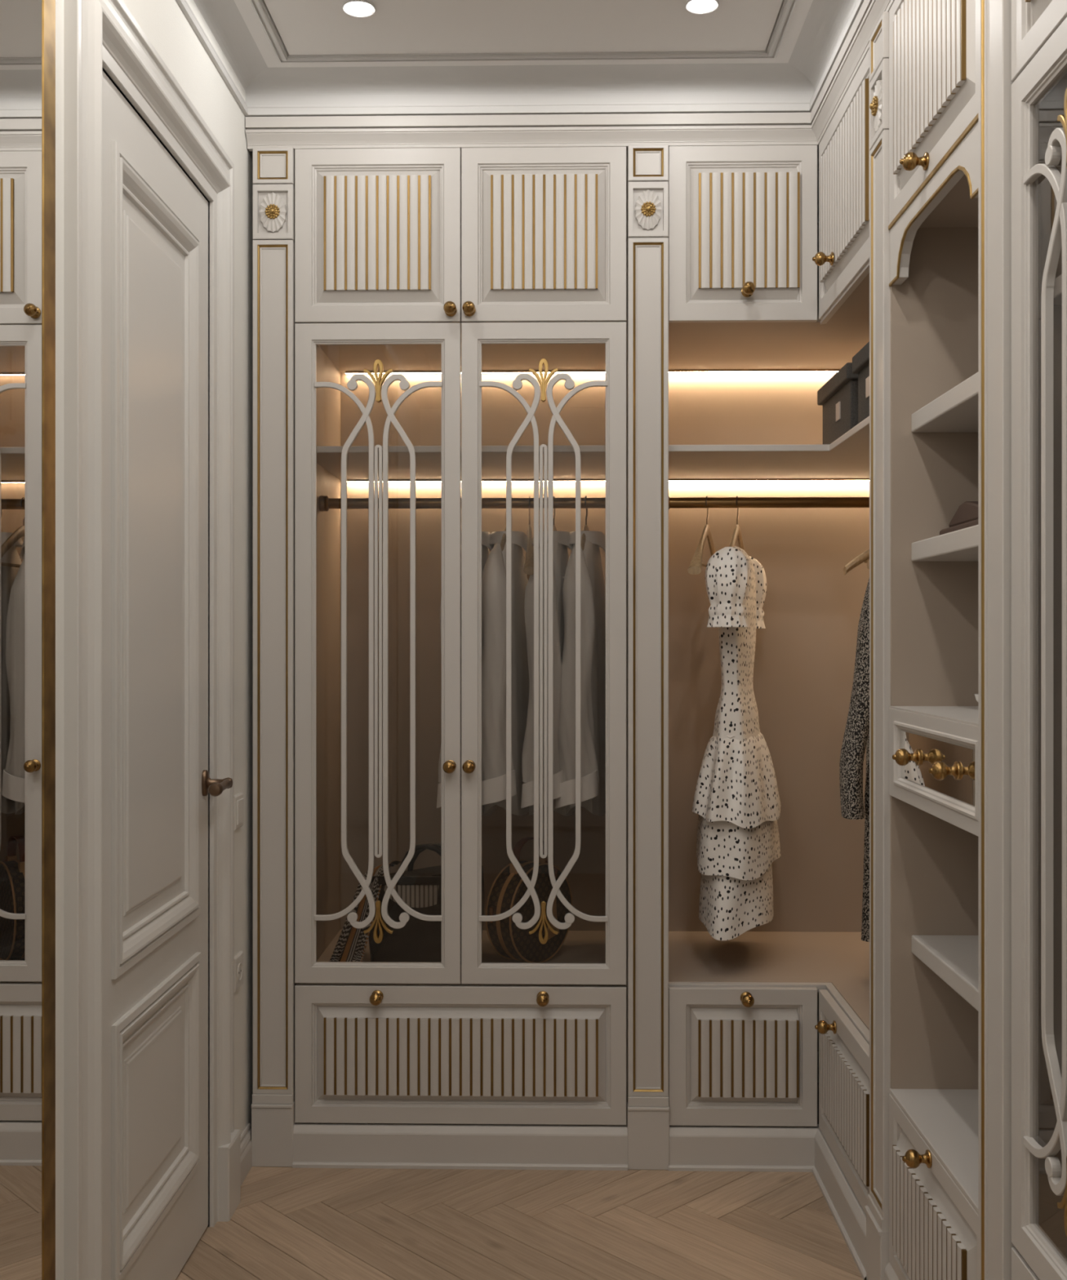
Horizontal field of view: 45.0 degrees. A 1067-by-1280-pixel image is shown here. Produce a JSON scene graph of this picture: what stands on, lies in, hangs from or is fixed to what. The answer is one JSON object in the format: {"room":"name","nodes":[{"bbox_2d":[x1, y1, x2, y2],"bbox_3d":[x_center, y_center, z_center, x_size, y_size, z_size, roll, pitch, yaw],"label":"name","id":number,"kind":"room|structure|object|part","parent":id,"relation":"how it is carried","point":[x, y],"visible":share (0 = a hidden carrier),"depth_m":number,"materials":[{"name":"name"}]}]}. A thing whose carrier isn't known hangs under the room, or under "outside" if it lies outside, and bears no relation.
{"room":"walk-in closet","nodes":[
{"label":"walk-in closet","id":0,"kind":"room"},
{"bbox_2d":[55,0,253,1279],"bbox_3d":[-0.836,-0.040,1.617,0.165,2.720,4.800,0,0,1],"label":"wall","id":1,"kind":"structure","parent":0,"point":[163,22],"depth_m":2.98,"materials":[{"name":"white paint"}]},
{"bbox_2d":[0,0,55,1279],"bbox_3d":[-0.756,0.004,1.145,0.014,2.624,1.659,0,0,1],"label":"wall mirror","id":2,"kind":"object","parent":1,"relation":"attached to","point":[27,27],"visible":1,"depth_m":1.87,"materials":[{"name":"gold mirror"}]},
{"bbox_3d":[-0.756,0.004,1.145,0.014,2.624,1.659,0,0,1],"label":"frame","id":3,"kind":"part","parent":2,"relation":"part of","materials":[{"name":"gold metal"}]},
{"bbox_2d":[63,0,240,1279],"bbox_3d":[-0.724,0.101,2.534,0.112,2.439,0.990,0,0,1],"label":"door","id":4,"kind":"structure","parent":1,"relation":"in","point":[138,784],"depth_m":2.46,"materials":[{"name":"grey paint"}]},
{"bbox_3d":[-0.746,-0.141,2.532,0.040,1.476,0.536,0,0,1],"label":"panel","id":5,"kind":"part","parent":4,"relation":"part of","materials":[{"name":"grey paint"}]},
{"bbox_3d":[-0.746,0.910,2.532,0.040,0.462,0.536,0,0,1],"label":"panel","id":6,"kind":"part","parent":4,"relation":"part of","materials":[{"name":"grey paint"}]},
{"bbox_3d":[-0.726,0.317,2.853,0.010,0.058,0.033,0,0,1],"label":"handle plate","id":7,"kind":"part","parent":4,"relation":"part of","materials":[{"name":"brown metal"}]},
{"bbox_3d":[-0.677,0.319,2.792,0.029,0.029,0.121,0,0,1],"label":"handle lever","id":8,"kind":"part","parent":4,"relation":"part of","materials":[{"name":"brown metal"}]},
{"bbox_2d":[234,951,243,992],"bbox_3d":[-0.718,0.807,3.130,0.011,0.082,0.080,0,0,1],"label":"power socket","id":9,"kind":"object","parent":1,"relation":"attached to","point":[238,957],"visible":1,"depth_m":3.12,"materials":[{"name":"white plastic"}]},
{"bbox_2d":[234,792,244,830],"bbox_3d":[-0.717,0.417,3.130,0.012,0.082,0.080,0,0,1],"label":"light switch","id":10,"kind":"object","parent":1,"relation":"attached to","point":[238,798],"visible":0.88,"depth_m":3.12,"materials":[{"name":"white plastic"}]},
{"bbox_2d":[240,1123,252,1185],"bbox_3d":[-0.743,1.271,1.735,0.016,0.098,3.040,0,0,1],"label":"baseboard","id":11,"kind":"structure","parent":1,"relation":"attached to","point":[246,1136],"depth_m":3.18,"materials":[{"name":"grey paint"}]},
{"bbox_2d":[175,0,863,116],"bbox_3d":[-0.054,-1.355,1.214,1.491,0.089,4.065,0,0,1],"label":"crown molding","id":12,"kind":"structure","parent":1,"relation":"attached to","point":[795,86],"depth_m":3.19,"materials":[{"name":"grey paint"}]},
{"bbox_2d":[249,0,796,62],"bbox_3d":[-0.054,-1.395,1.214,1.195,0.009,3.769,0,0,1],"label":"trim","id":13,"kind":"structure","parent":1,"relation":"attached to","point":[788,6],"depth_m":3.07,"materials":[{"name":"grey paint"}]},
{"bbox_2d":[175,1082,866,1279],"bbox_3d":[0.255,1.350,1.520,2.350,0.060,4.950,0,0,1],"label":"floor","id":14,"kind":"structure","parent":0,"point":[287,1223],"depth_m":2.88,"materials":[{"name":"brown wood"}]},
{"bbox_2d":[251,146,295,1167],"bbox_3d":[-0.654,0.042,3.237,0.104,2.556,0.043,0,0,1],"label":"pilaster","id":15,"kind":"object","parent":14,"relation":"on","point":[273,1105],"visible":1,"depth_m":3.23,"materials":[{"name":"grey paint"}]},
{"bbox_3d":[-0.654,0.068,3.232,0.077,2.120,0.007,0,0,1],"label":"gold trim","id":16,"kind":"part","parent":15,"relation":"part of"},
{"bbox_3d":[-0.654,-1.192,3.232,0.077,0.071,0.007,0,0,1],"label":"gold trim","id":17,"kind":"part","parent":15,"relation":"part of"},
{"bbox_2d":[292,146,627,1170],"bbox_3d":[-0.172,0.042,3.518,0.850,2.557,0.673,0,0,1],"label":"wardrobe","id":18,"kind":"object","parent":14,"relation":"on","point":[461,316],"depth_m":3.23,"materials":[{"name":"beige laminate"}]},
{"bbox_3d":[-0.589,-0.009,3.561,0.014,2.457,0.603,0,0,1],"label":"panel","id":19,"kind":"part","parent":18,"relation":"part of","materials":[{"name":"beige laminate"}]},
{"bbox_2d":[318,495,329,511],"bbox_3d":[-0.570,-0.372,3.512,0.024,0.045,0.045,0,0,1],"label":"socket","id":20,"kind":"object","parent":18,"relation":"attached to","point":[324,500],"depth_m":3.49,"materials":[{"name":"brown metal"}]},
{"bbox_2d":[328,860,401,961],"bbox_3d":[-0.451,0.731,3.412,0.079,0.268,0.304,0,0,40],"label":"scarf","id":21,"kind":"object","parent":18,"relation":"on","point":[351,944],"visible":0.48,"depth_m":3.39,"materials":[{"name":"fabric"}]},
{"bbox_3d":[-0.393,0.894,3.209,0.032,0.032,0.048,0,0,1],"label":"knob","id":22,"kind":"part","parent":18,"relation":"part of","materials":[{"name":"gold metal"}]},
{"bbox_3d":[-0.392,0.034,3.243,0.417,1.660,0.020,0,0,1],"label":"door","id":23,"kind":"part","parent":18,"relation":"part of","materials":[{"name":"grey paint"}]},
{"bbox_3d":[-0.392,-1.018,3.243,0.417,0.436,0.020,0,0,1],"label":"door","id":24,"kind":"part","parent":18,"relation":"part of","materials":[{"name":"grey paint"}]},
{"bbox_2d":[368,842,484,962],"bbox_3d":[-0.291,0.703,3.493,0.309,0.321,0.152,0,0,1],"label":"tote bag","id":25,"kind":"object","parent":18,"relation":"on","point":[419,940],"visible":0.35,"depth_m":3.43,"materials":[{"name":"black leather"}]},
{"bbox_3d":[-0.276,0.626,3.431,0.177,0.167,0.015,0,0,1],"label":"handle","id":26,"kind":"part","parent":25,"relation":"part of","materials":[{"name":"black leather"}]},
{"bbox_3d":[-0.270,0.612,3.561,0.164,0.101,0.015,0,0,1],"label":"handle","id":27,"kind":"part","parent":25,"relation":"part of","materials":[{"name":"black leather"}]},
{"bbox_3d":[-0.210,0.316,3.206,0.032,0.032,0.048,0,0,1],"label":"knob","id":28,"kind":"part","parent":18,"relation":"part of","materials":[{"name":"gold metal"}]},
{"bbox_3d":[-0.208,-0.827,3.206,0.032,0.032,0.048,0,0,1],"label":"knob","id":29,"kind":"part","parent":18,"relation":"part of","materials":[{"name":"gold metal"}]},
{"bbox_3d":[-0.184,1.043,3.239,0.833,0.344,0.020,0,0,1],"label":"drawer","id":30,"kind":"part","parent":18,"relation":"part of","materials":[{"name":"grey paint"}]},
{"bbox_2d":[316,444,605,479],"bbox_3d":[-0.171,-0.485,3.550,0.822,0.017,0.568,0,0,1],"label":"shelf","id":31,"kind":"object","parent":18,"relation":"attached to","point":[593,457],"depth_m":3.45,"materials":[{"name":"grey paint"}]},
{"bbox_3d":[-0.172,-0.372,3.504,0.820,0.045,0.045,0,0,1],"label":"clothes rail","id":32,"kind":"part","parent":18,"relation":"part of","materials":[{"name":"gold metal"}]},
{"bbox_3d":[-0.171,-0.808,3.543,0.822,0.018,0.583,0,0,1],"label":"panel","id":33,"kind":"part","parent":18,"relation":"part of","materials":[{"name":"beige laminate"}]},
{"bbox_3d":[-0.171,0.874,3.543,0.822,0.018,0.583,0,0,1],"label":"panel","id":34,"kind":"part","parent":18,"relation":"part of","materials":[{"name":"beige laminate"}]},
{"bbox_3d":[-0.172,-0.372,3.504,0.820,0.029,0.029,0,0,1],"label":"rod","id":35,"kind":"part","parent":18,"relation":"part of","materials":[{"name":"brown metal"}]},
{"bbox_3d":[-0.161,0.316,3.205,0.032,0.032,0.048,0,0,1],"label":"knob","id":36,"kind":"part","parent":18,"relation":"part of","materials":[{"name":"gold metal"}]},
{"bbox_3d":[-0.161,-0.827,3.205,0.032,0.032,0.048,0,0,1],"label":"knob","id":37,"kind":"part","parent":18,"relation":"part of","materials":[{"name":"gold metal"}]},
{"bbox_3d":[-0.165,-0.009,3.843,0.822,2.457,0.018,0,0,1],"label":"panel","id":38,"kind":"part","parent":18,"relation":"part of","materials":[{"name":"clear glass"}]},
{"bbox_2d":[500,527,506,551],"bbox_3d":[-0.069,-0.279,3.502,0.036,0.225,0.344,0,0,9],"label":"hanger","id":39,"kind":"object","parent":18,"relation":"hanging from","point":[504,537],"visible":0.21,"depth_m":3.42,"materials":[{"name":"brown wood"}]},
{"bbox_2d":[481,530,528,815],"bbox_3d":[-0.069,0.088,3.502,0.128,0.763,0.483,0,0,7],"label":"shirt","id":40,"kind":"object","parent":39,"relation":"hanging from","point":[494,572],"visible":0.62,"depth_m":3.29,"materials":[{"name":"white fabric"}]},
{"bbox_2d":[523,495,533,579],"bbox_3d":[-0.011,-0.279,3.501,0.036,0.225,0.430,0,0,-1],"label":"hanger","id":41,"kind":"object","parent":18,"relation":"hanging from","point":[528,569],"visible":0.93,"depth_m":3.34,"materials":[{"name":"brown wood"}]},
{"bbox_3d":[-0.011,-0.240,3.501,0.036,0.147,0.430,0,0,-1],"label":"wooden arm","id":42,"kind":"part","parent":41,"relation":"part of","materials":[{"name":"brown wood"}]},
{"bbox_2d":[485,836,572,962],"bbox_3d":[-0.006,0.698,3.463,0.102,0.333,0.268,0,0,39],"label":"bag","id":43,"kind":"object","parent":18,"relation":"on","point":[510,941],"visible":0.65,"depth_m":3.40,"materials":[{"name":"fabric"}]},
{"bbox_3d":[-0.010,0.577,3.466,0.022,0.090,0.125,0,0,39],"label":"handle","id":44,"kind":"part","parent":43,"relation":"part of","materials":[{"name":"brown leather"}]},
{"bbox_3d":[0.024,0.731,3.438,0.009,0.262,0.262,0,0,39],"label":"panel","id":45,"kind":"part","parent":43,"relation":"part of","materials":[{"name":"fabric"}]},
{"bbox_3d":[0.023,0.894,3.201,0.032,0.032,0.048,0,0,1],"label":"knob","id":46,"kind":"part","parent":18,"relation":"part of","materials":[{"name":"gold metal"}]},
{"bbox_3d":[0.026,0.034,3.235,0.414,1.660,0.020,0,0,1],"label":"door","id":47,"kind":"part","parent":18,"relation":"part of","materials":[{"name":"grey paint"}]},
{"bbox_3d":[0.026,-1.018,3.235,0.414,0.436,0.020,0,0,1],"label":"door","id":48,"kind":"part","parent":18,"relation":"part of","materials":[{"name":"grey paint"}]},
{"bbox_2d":[546,496,556,543],"bbox_3d":[0.055,-0.279,3.500,0.036,0.225,0.344,0,0,9],"label":"hanger","id":49,"kind":"object","parent":18,"relation":"hanging from","point":[553,525],"visible":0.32,"depth_m":3.50,"materials":[{"name":"brown wood"}]},
{"bbox_2d":[520,530,575,816],"bbox_3d":[0.055,0.088,3.500,0.128,0.763,0.483,0,0,7],"label":"shirt","id":50,"kind":"object","parent":49,"relation":"hanging from","point":[560,539],"visible":0.41,"depth_m":3.29,"materials":[{"name":"white fabric"}]},
{"bbox_3d":[0.055,-0.240,3.500,0.036,0.147,0.344,0,0,9],"label":"wooden arm","id":51,"kind":"part","parent":49,"relation":"part of","materials":[{"name":"brown wood"}]},
{"bbox_2d":[580,495,588,550],"bbox_3d":[0.143,-0.279,3.498,0.036,0.225,0.344,0,0,9],"label":"hanger","id":52,"kind":"object","parent":18,"relation":"hanging from","point":[585,527],"visible":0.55,"depth_m":3.46,"materials":[{"name":"brown wood"}]},
{"bbox_2d":[555,530,605,816],"bbox_3d":[0.143,0.088,3.498,0.128,0.763,0.484,0,0,7],"label":"shirt","id":53,"kind":"object","parent":52,"relation":"hanging from","point":[593,588],"visible":0.8,"depth_m":3.29,"materials":[{"name":"white fabric"}]},
{"bbox_3d":[0.143,-0.240,3.498,0.036,0.147,0.344,0,0,9],"label":"wooden arm","id":54,"kind":"part","parent":52,"relation":"part of","materials":[{"name":"brown wood"}]},
{"bbox_3d":[0.247,-0.009,3.544,0.014,2.457,0.603,0,0,1],"label":"panel","id":55,"kind":"part","parent":18,"relation":"part of","materials":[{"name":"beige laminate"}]},
{"bbox_3d":[-0.162,-0.279,3.504,0.084,0.225,0.346,0,0,1],"label":"hanger","id":56,"kind":"object","parent":18,"relation":"hanging from","visible":0},
{"bbox_2d":[436,531,497,815],"bbox_3d":[-0.162,0.088,3.504,0.128,0.763,0.483,0,0,7],"label":"shirt","id":57,"kind":"object","parent":56,"relation":"hanging from","point":[485,535],"visible":0.08,"depth_m":3.42,"materials":[{"name":"white fabric"}]},
{"bbox_2d":[626,144,669,1169],"bbox_3d":[0.287,0.042,3.219,0.104,2.556,0.043,0,0,1],"label":"pilaster","id":58,"kind":"object","parent":14,"relation":"on","point":[647,1104],"visible":1,"depth_m":3.22,"materials":[{"name":"grey paint"}]},
{"bbox_3d":[0.287,0.068,3.214,0.076,2.120,0.007,0,0,1],"label":"gold trim","id":59,"kind":"part","parent":58,"relation":"part of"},
{"bbox_3d":[0.287,-1.192,3.214,0.076,0.071,0.007,0,0,1],"label":"gold trim","id":60,"kind":"part","parent":58,"relation":"part of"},
{"bbox_2d":[668,48,870,1279],"bbox_3d":[0.828,0.042,3.231,1.007,2.557,1.206,0,0,1],"label":"wardrobe","id":61,"kind":"object","parent":14,"relation":"on","point":[768,301],"depth_m":3.42,"materials":[{"name":"beige laminate"}]},
{"bbox_2d":[245,0,894,151],"bbox_3d":[-0.025,-1.274,1.771,1.446,0.076,2.940,0,0,1],"label":"trim","id":62,"kind":"structure","parent":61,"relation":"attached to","point":[460,131],"depth_m":3.21,"materials":[{"name":"grey paint"}]},
{"bbox_2d":[687,495,715,574],"bbox_3d":[0.471,-0.279,3.491,0.036,0.225,0.430,0,0,16],"label":"hanger","id":63,"kind":"object","parent":61,"relation":"hanging from","point":[695,565],"visible":0.82,"depth_m":3.37,"materials":[{"name":"brown wood"}]},
{"bbox_3d":[0.471,-0.240,3.491,0.036,0.147,0.430,0,0,16],"label":"wooden arm","id":64,"kind":"part","parent":63,"relation":"part of","materials":[{"name":"brown wood"}]},
{"bbox_2d":[692,546,781,940],"bbox_3d":[0.555,0.258,3.490,0.229,1.010,0.511,0,0,16],"label":"dress","id":65,"kind":"object","parent":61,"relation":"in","point":[736,802],"visible":1,"depth_m":3.31,"materials":[{"name":"fabric"}]},
{"bbox_2d":[728,495,744,550],"bbox_3d":[0.553,-0.279,3.490,0.036,0.225,0.430,0,0,16],"label":"hanger","id":66,"kind":"object","parent":61,"relation":"hanging from","point":[736,535],"visible":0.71,"depth_m":3.47,"materials":[{"name":"brown wood"}]},
{"bbox_3d":[0.553,-0.240,3.490,0.036,0.147,0.430,0,0,16],"label":"wooden arm","id":67,"kind":"part","parent":66,"relation":"part of","materials":[{"name":"brown wood"}]},
{"bbox_3d":[0.524,1.044,3.225,0.370,0.343,0.020,0,0,1],"label":"drawer","id":68,"kind":"part","parent":61,"relation":"part of","materials":[{"name":"grey paint"}]},
{"bbox_3d":[0.524,-1.018,3.225,0.370,0.438,0.020,0,0,1],"label":"door","id":69,"kind":"part","parent":61,"relation":"part of","materials":[{"name":"grey paint"}]},
{"bbox_3d":[0.531,0.893,3.191,0.032,0.032,0.048,0,0,1],"label":"knob","id":70,"kind":"part","parent":61,"relation":"part of","materials":[{"name":"gold metal"}]},
{"bbox_3d":[0.532,-0.869,3.181,0.032,0.032,0.048,0,0,1],"label":"knob","id":71,"kind":"part","parent":61,"relation":"part of","materials":[{"name":"gold metal"}]},
{"bbox_3d":[0.831,-0.372,3.484,0.973,0.045,0.045,0,0,1],"label":"clothes rail","id":72,"kind":"part","parent":61,"relation":"part of","materials":[{"name":"gold metal"}]},
{"bbox_3d":[0.826,-0.809,3.229,0.975,0.020,1.170,0,0,1],"label":"panel","id":73,"kind":"part","parent":61,"relation":"part of","materials":[{"name":"beige laminate"}]},
{"bbox_2d":[668,416,869,479],"bbox_3d":[0.826,-0.485,3.229,0.975,0.017,1.170,0,0,1],"label":"shelf","id":74,"kind":"object","parent":61,"relation":"attached to","point":[847,457],"depth_m":3.42,"materials":[{"name":"grey paint"}]},
{"bbox_3d":[0.847,-0.009,3.823,0.993,2.457,0.018,0,0,1],"label":"panel","id":75,"kind":"part","parent":61,"relation":"part of","materials":[{"name":"beige laminate"}]},
{"bbox_3d":[0.673,-0.888,2.997,0.048,0.032,0.032,0,0,1],"label":"knob","id":76,"kind":"part","parent":61,"relation":"part of","materials":[{"name":"gold metal"}]},
{"bbox_3d":[0.683,0.908,3.017,0.048,0.032,0.032,0,0,1],"label":"knob","id":77,"kind":"part","parent":61,"relation":"part of","materials":[{"name":"gold metal"}]},
{"bbox_2d":[817,362,857,444],"bbox_3d":[0.910,-0.582,3.275,0.304,0.176,0.355,0,0,1],"label":"storage box","id":78,"kind":"object","parent":61,"relation":"on","point":[838,397],"visible":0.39,"depth_m":3.22,"materials":[{"name":"cardboard"}]},
{"bbox_3d":[0.910,-0.649,3.275,0.304,0.040,0.355,0,0,1],"label":"lid","id":79,"kind":"part","parent":78,"relation":"part of","materials":[{"name":"cardboard"}]},
{"bbox_3d":[0.716,1.044,2.928,0.020,0.343,0.562,0,0,1],"label":"drawer","id":80,"kind":"part","parent":61,"relation":"part of","materials":[{"name":"grey paint"}]},
{"bbox_3d":[0.716,-1.018,2.928,0.020,0.438,0.562,0,0,1],"label":"door","id":81,"kind":"part","parent":61,"relation":"part of","materials":[{"name":"grey paint"}]},
{"bbox_2d":[852,341,869,423],"bbox_3d":[0.902,-0.582,2.883,0.304,0.176,0.320,0,0,1],"label":"storage box","id":82,"kind":"object","parent":61,"relation":"on","point":[860,361],"visible":0.2,"depth_m":2.97,"materials":[{"name":"cardboard"}]},
{"bbox_3d":[0.902,-0.649,2.883,0.304,0.040,0.320,0,0,1],"label":"lid","id":83,"kind":"part","parent":82,"relation":"part of","materials":[{"name":"cardboard"}]},
{"bbox_3d":[1.005,-0.372,3.054,0.045,0.045,0.824,0,0,1],"label":"rail","id":84,"kind":"object","parent":61,"relation":"attached to","visible":0},
{"bbox_2d":[843,548,869,574],"bbox_3d":[1.010,-0.279,3.281,0.430,0.225,0.036,0,0,1],"label":"hanger","id":85,"kind":"object","parent":84,"relation":"hanging from","point":[864,557],"visible":0.16,"depth_m":3.27,"materials":[{"name":"brown wood"}]},
{"bbox_2d":[861,732,869,942],"bbox_3d":[1.010,0.282,3.281,0.348,0.965,0.082,0,0,1],"label":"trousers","id":86,"kind":"object","parent":85,"relation":"hanging from","point":[865,900],"visible":0.03,"depth_m":3.27,"materials":[{"name":"fabric"}]},
{"bbox_2d":[864,11,890,1279],"bbox_3d":[0.698,0.042,2.588,0.043,2.556,0.118,0,0,1],"label":"pilaster","id":87,"kind":"object","parent":14,"relation":"on","point":[877,1210],"visible":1,"depth_m":2.58,"materials":[{"name":"grey paint"}]},
{"bbox_3d":[0.693,0.068,2.588,0.007,2.120,0.090,0,0,1],"label":"gold trim","id":88,"kind":"part","parent":87,"relation":"part of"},
{"bbox_3d":[0.693,-1.192,2.588,0.007,0.071,0.090,0,0,1],"label":"gold trim","id":89,"kind":"part","parent":87,"relation":"part of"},
{"bbox_2d":[884,0,977,1279],"bbox_3d":[0.883,0.042,2.241,0.478,2.557,0.572,0,0,1],"label":"shelf unit","id":90,"kind":"object","parent":14,"relation":"on","point":[933,225],"visible":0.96,"depth_m":2.52,"materials":[{"name":"beige laminate"}]},
{"bbox_3d":[0.678,0.213,2.345,0.048,0.032,0.032,0,0,1],"label":"knob","id":91,"kind":"part","parent":90,"relation":"part of","materials":[{"name":"gold metal"}]},
{"bbox_3d":[0.669,-0.843,2.266,0.048,0.032,0.032,0,0,1],"label":"knob","id":92,"kind":"part","parent":90,"relation":"part of","materials":[{"name":"gold metal"}]},
{"bbox_3d":[0.668,0.907,2.249,0.048,0.032,0.032,0,0,1],"label":"knob","id":93,"kind":"part","parent":90,"relation":"part of","materials":[{"name":"gold metal"}]},
{"bbox_3d":[0.899,0.131,2.242,0.411,0.004,0.562,0,0,1],"label":"drawer","id":94,"kind":"part","parent":90,"relation":"part of","materials":[{"name":"grey paint"}]},
{"bbox_3d":[0.701,0.219,2.246,0.024,0.172,0.563,0,0,1],"label":"drawer","id":95,"kind":"part","parent":90,"relation":"part of","materials":[{"name":"grey paint"}]},
{"bbox_3d":[0.702,1.055,2.246,0.020,0.330,0.563,0,0,1],"label":"door","id":96,"kind":"part","parent":90,"relation":"part of","materials":[{"name":"grey paint"}]},
{"bbox_3d":[0.702,-1.025,2.246,0.020,0.422,0.563,0,0,1],"label":"door","id":97,"kind":"part","parent":90,"relation":"part of","materials":[{"name":"grey paint"}]},
{"bbox_3d":[0.906,0.042,2.523,0.408,2.557,0.008,0,0,1],"label":"panel","id":98,"kind":"part","parent":90,"relation":"part of","materials":[{"name":"beige laminate"}]},
{"bbox_3d":[0.701,0.218,2.236,0.002,0.088,0.462,0,0,1],"label":"mirror panel","id":99,"kind":"part","parent":90,"relation":"part of","materials":[{"name":"silver metal"}]},
{"bbox_3d":[0.919,0.595,2.240,0.370,0.035,0.558,0,0,1],"label":"shelf","id":100,"kind":"part","parent":90,"relation":"part of","materials":[{"name":"grey paint"}]},
{"bbox_3d":[0.919,-0.172,2.240,0.370,0.037,0.558,0,0,1],"label":"shelf","id":101,"kind":"part","parent":90,"relation":"part of","materials":[{"name":"grey paint"}]},
{"bbox_3d":[0.919,-0.425,2.240,0.370,0.036,0.558,0,0,1],"label":"shelf","id":102,"kind":"part","parent":90,"relation":"part of","materials":[{"name":"grey paint"}]},
{"bbox_3d":[0.673,0.215,2.115,0.048,0.032,0.032,0,0,1],"label":"knob","id":103,"kind":"part","parent":90,"relation":"part of","materials":[{"name":"gold metal"}]},
{"bbox_3d":[0.909,-0.817,2.240,0.391,0.018,0.558,0,0,1],"label":"panel","id":104,"kind":"part","parent":90,"relation":"part of","materials":[{"name":"beige laminate"}]},
{"bbox_2d":[939,501,977,534],"bbox_3d":[0.864,-0.224,2.336,0.165,0.066,0.305,0,0,1],"label":"clutch bag","id":105,"kind":"object","parent":90,"relation":"on","point":[966,516],"visible":0.27,"depth_m":2.37,"materials":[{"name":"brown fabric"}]},
{"bbox_2d":[973,693,977,702],"bbox_3d":[0.831,0.114,2.324,0.068,0.031,0.068,0,0,1],"label":"bowl","id":106,"kind":"object","parent":90,"relation":"on","point":[975,695],"visible":0.04,"depth_m":2.32,"materials":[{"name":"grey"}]},
{"bbox_2d":[977,0,1014,1279],"bbox_3d":[0.684,0.042,1.905,0.043,2.556,0.111,0,0,1],"label":"pilaster","id":107,"kind":"object","parent":14,"relation":"on","point":[995,1244],"visible":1,"depth_m":1.91,"materials":[{"name":"grey paint"}]},
{"bbox_3d":[0.679,0.068,1.905,0.007,2.120,0.083,0,0,1],"label":"gold trim","id":108,"kind":"part","parent":107,"relation":"part of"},
{"bbox_2d":[1011,0,1066,1279],"bbox_3d":[0.962,0.042,1.426,0.668,2.557,0.835,0,0,1],"label":"wardrobe","id":109,"kind":"object","parent":14,"relation":"on","point":[1038,27],"visible":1,"depth_m":1.79,"materials":[{"name":"beige laminate"}]},
{"bbox_3d":[0.686,1.043,1.429,0.020,0.344,0.831,0,0,1],"label":"drawer","id":110,"kind":"part","parent":109,"relation":"part of","materials":[{"name":"grey paint"}]},
{"bbox_3d":[0.690,-1.018,1.638,0.020,0.436,0.413,0,0,1],"label":"door","id":111,"kind":"part","parent":109,"relation":"part of","materials":[{"name":"grey paint"}]},
{"bbox_3d":[0.996,-0.009,1.836,0.580,2.457,0.014,0,0,1],"label":"panel","id":112,"kind":"part","parent":109,"relation":"part of","materials":[{"name":"grey paint"}]},
{"bbox_2d":[1053,274,1062,305],"bbox_3d":[0.998,-0.490,1.425,0.560,0.027,0.807,0,0,1],"label":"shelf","id":113,"kind":"object","parent":109,"relation":"attached to","point":[1057,297],"depth_m":1.79,"materials":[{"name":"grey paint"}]},
{"bbox_3d":[0.988,0.874,1.424,0.580,0.018,0.833,0,0,1],"label":"panel","id":114,"kind":"part","parent":109,"relation":"part of","materials":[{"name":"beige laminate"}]},
{"bbox_2d":[234,0,818,170],"bbox_3d":[0.255,-1.450,1.520,2.350,0.100,4.950,0,0,1],"label":"ceiling","id":115,"kind":"structure","parent":0,"point":[303,27],"depth_m":2.95,"materials":[{"name":"white paint"}]},
{"bbox_2d":[342,0,376,17],"bbox_3d":[-0.386,-1.397,2.844,0.075,0.007,0.075,0,0,1],"label":"recessed light","id":116,"kind":"object","parent":115,"relation":"in","point":[360,8],"visible":1,"depth_m":2.84,"materials":[{"name":"grey paint"}]},
{"bbox_2d":[684,0,719,13],"bbox_3d":[0.370,-1.397,2.829,0.075,0.007,0.075,0,0,1],"label":"recessed light","id":117,"kind":"object","parent":115,"relation":"in","point":[699,6],"visible":1,"depth_m":2.84,"materials":[{"name":"grey paint"}]},
{"bbox_2d":[817,170,818,1082],"bbox_3d":[0.385,-0.040,3.921,2.185,2.720,0.145,0,0,1],"label":"wall","id":118,"kind":"structure","parent":0,"point":[817,171],"depth_m":3.84,"materials":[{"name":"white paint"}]},
{"bbox_3d":[1.005,-0.279,3.041,0.431,0.225,0.066,0,0,1],"label":"hanger","id":119,"kind":"object","parent":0,"visible":0},
{"bbox_2d":[839,578,869,819],"bbox_3d":[1.005,0.069,3.040,0.569,0.692,0.143,0,0,1],"label":"jacket","id":120,"kind":"object","parent":119,"relation":"hanging from","point":[857,726],"visible":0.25,"depth_m":2.99,"materials":[{"name":"fabric"}]}
]}

